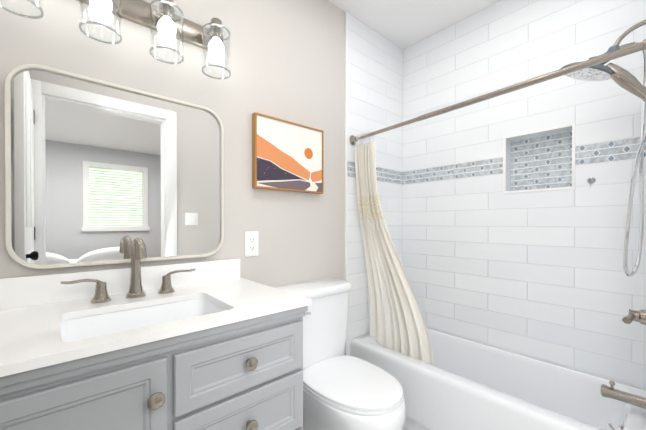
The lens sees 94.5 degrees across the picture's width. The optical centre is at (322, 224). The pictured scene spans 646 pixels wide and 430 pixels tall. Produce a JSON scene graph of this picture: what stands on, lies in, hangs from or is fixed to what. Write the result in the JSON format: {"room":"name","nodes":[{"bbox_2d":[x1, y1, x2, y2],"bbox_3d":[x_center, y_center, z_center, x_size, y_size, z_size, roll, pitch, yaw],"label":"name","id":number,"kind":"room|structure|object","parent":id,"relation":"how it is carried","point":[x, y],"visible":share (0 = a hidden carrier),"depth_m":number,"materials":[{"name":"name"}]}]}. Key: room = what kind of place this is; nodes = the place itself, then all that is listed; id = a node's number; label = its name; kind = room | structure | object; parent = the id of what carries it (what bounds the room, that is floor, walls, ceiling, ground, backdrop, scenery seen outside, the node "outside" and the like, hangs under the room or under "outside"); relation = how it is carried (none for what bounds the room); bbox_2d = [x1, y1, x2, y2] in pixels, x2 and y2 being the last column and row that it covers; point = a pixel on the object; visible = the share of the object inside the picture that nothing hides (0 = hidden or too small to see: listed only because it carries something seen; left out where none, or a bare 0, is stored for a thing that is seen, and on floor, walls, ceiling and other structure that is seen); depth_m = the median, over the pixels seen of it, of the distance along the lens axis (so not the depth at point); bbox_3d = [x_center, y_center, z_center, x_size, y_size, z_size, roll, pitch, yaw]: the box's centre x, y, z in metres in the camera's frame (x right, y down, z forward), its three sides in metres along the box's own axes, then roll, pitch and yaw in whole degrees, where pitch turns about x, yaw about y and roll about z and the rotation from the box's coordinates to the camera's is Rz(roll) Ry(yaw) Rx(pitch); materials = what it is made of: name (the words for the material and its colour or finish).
{"room":"bathroom","nodes":[
{"label":"bathroom","id":0,"kind":"room"},
{"bbox_2d":[0,0,344,354],"bbox_3d":[-0.298,-0.108,1.570,2.540,2.440,0.120,0,0,-41],"label":"wall","id":1,"kind":"structure","parent":0,"point":[286,60],"depth_m":1.43,"materials":[{"name":"beige paint"}]},
{"bbox_2d":[4,64,223,268],"bbox_3d":[-0.699,-0.181,1.114,0.668,0.639,0.029,0,0,-41],"label":"mirror","id":2,"kind":"object","parent":1,"relation":"attached to","point":[99,172],"visible":0.92,"depth_m":1.05,"materials":[{"name":"white mirror"}]},
{"bbox_2d":[0,0,230,79],"bbox_3d":[-0.670,-0.735,1.057,0.698,0.214,0.147,0,0,-41],"label":"sconce","id":3,"kind":"object","parent":1,"relation":"attached to","point":[164,20],"visible":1,"depth_m":1.11,"materials":[{"name":"clear glass"}]},
{"bbox_2d":[245,231,258,256],"bbox_3d":[-0.344,0.092,1.444,0.072,0.120,0.009,0,0,-41],"label":"electrical outlet","id":4,"kind":"object","parent":1,"relation":"attached to","point":[251,243],"visible":1,"depth_m":1.44,"materials":[{"name":"white plastic"}]},
{"bbox_2d":[252,112,323,193],"bbox_3d":[-0.170,-0.357,1.577,0.434,0.358,0.032,0,0,-41],"label":"picture","id":5,"kind":"object","parent":1,"relation":"attached to","point":[287,155],"visible":1,"depth_m":1.55,"materials":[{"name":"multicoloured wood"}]},
{"bbox_2d":[347,12,402,355],"bbox_3d":[0.378,-0.111,2.081,0.609,2.440,0.008,0,0,-41],"label":"wall","id":6,"kind":"structure","parent":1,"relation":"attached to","point":[374,80],"depth_m":2.02,"materials":[{"name":"white tile"}]},
{"bbox_2d":[345,11,346,354],"bbox_3d":[0.145,-0.110,1.874,0.014,2.440,0.011,0,0,-41],"label":"trim","id":7,"kind":"structure","parent":6,"relation":"attached to","point":[346,157],"depth_m":1.87,"materials":[{"name":"white"}]},
{"bbox_2d":[328,0,499,48],"bbox_3d":[0.277,-1.349,0.911,2.540,0.050,1.860,0,0,-41],"label":"ceiling","id":8,"kind":"structure","parent":0,"point":[402,24],"depth_m":1.89,"materials":[{"name":"white paint"}]},
{"bbox_2d":[403,0,645,389],"bbox_3d":[1.196,-0.109,1.728,0.150,2.440,1.860,0,0,-41],"label":"wall","id":9,"kind":"structure","parent":0,"point":[540,275],"depth_m":1.68,"materials":[{"name":"tile"}]},
{"bbox_2d":[503,123,575,193],"bbox_3d":[1.172,-0.350,1.639,0.006,0.337,0.329,0,0,-41],"label":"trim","id":10,"kind":"structure","parent":9,"relation":"attached to","point":[537,131],"depth_m":1.61,"materials":[{"name":"white tile"}]},
{"bbox_2d":[587,177,595,186],"bbox_3d":[1.310,-0.208,1.462,0.029,0.052,0.032,0,0,-41],"label":"hook","id":11,"kind":"object","parent":9,"relation":"attached to","point":[591,180],"visible":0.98,"depth_m":1.47,"materials":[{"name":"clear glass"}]},
{"bbox_3d":[0.277,1.140,0.925,2.540,0.050,1.860,0,0,-41],"label":"floor","id":12,"kind":"structure","parent":0,"visible":0},
{"bbox_2d":[0,238,310,429],"bbox_3d":[-0.549,0.580,0.903,0.913,1.070,0.547,0,0,-41],"label":"bathroom vanity","id":13,"kind":"object","parent":12,"relation":"on","point":[208,345],"visible":1,"depth_m":0.84,"materials":[{"name":"grey"}]},
{"bbox_2d":[273,278,405,429],"bbox_3d":[0.081,0.714,1.394,0.460,0.797,0.644,0,0,-41],"label":"toilet","id":14,"kind":"object","parent":12,"relation":"on","point":[341,391],"visible":0.67,"depth_m":1.34,"materials":[{"name":"white ceramic"}]},
{"bbox_2d":[350,328,645,429],"bbox_3d":[0.818,0.922,1.605,0.582,0.380,1.293,0,0,-41],"label":"bathtub","id":15,"kind":"object","parent":12,"relation":"on","point":[463,384],"visible":0.69,"depth_m":1.50,"materials":[{"name":"white ceramic"}]},
{"bbox_3d":[1.337,-0.105,0.983,0.625,2.440,0.315,0,0,-41],"label":"wall","id":16,"kind":"structure","parent":0,"visible":0},
{"bbox_2d":[350,39,645,144],"bbox_3d":[0.618,-0.551,1.421,0.062,0.115,1.294,0,0,-41],"label":"rail","id":17,"kind":"object","parent":16,"relation":"attached to","point":[631,49],"visible":1,"depth_m":1.20,"materials":[{"name":"silver metal"}]},
{"bbox_2d":[355,142,433,365],"bbox_3d":[0.409,0.140,1.761,0.175,1.265,0.478,0,0,-41],"label":"shower curtain","id":18,"kind":"object","parent":17,"relation":"hanging from","point":[397,322],"visible":1,"depth_m":1.81,"materials":[{"name":"fabric"}]},
{"bbox_2d":[561,20,645,276],"bbox_3d":[1.158,-0.299,1.219,0.188,1.004,0.306,0,0,-41],"label":"shower head","id":19,"kind":"object","parent":16,"relation":"attached to","point":[625,79],"visible":0.83,"depth_m":1.17},
{"bbox_2d":[601,381,645,408],"bbox_3d":[1.199,0.674,1.177,0.064,0.080,0.152,0,0,-41],"label":"tub spout","id":20,"kind":"object","parent":16,"relation":"attached to","point":[612,392],"visible":1,"depth_m":1.18,"materials":[{"name":"silver metal"}]},
{"bbox_2d":[622,309,645,324],"bbox_3d":[1.211,0.354,1.141,0.198,0.170,0.085,0,0,-41],"label":"tub valve","id":21,"kind":"object","parent":16,"relation":"attached to","point":[636,316],"visible":1,"depth_m":1.13,"materials":[{"name":"silver metal"}]}
]}

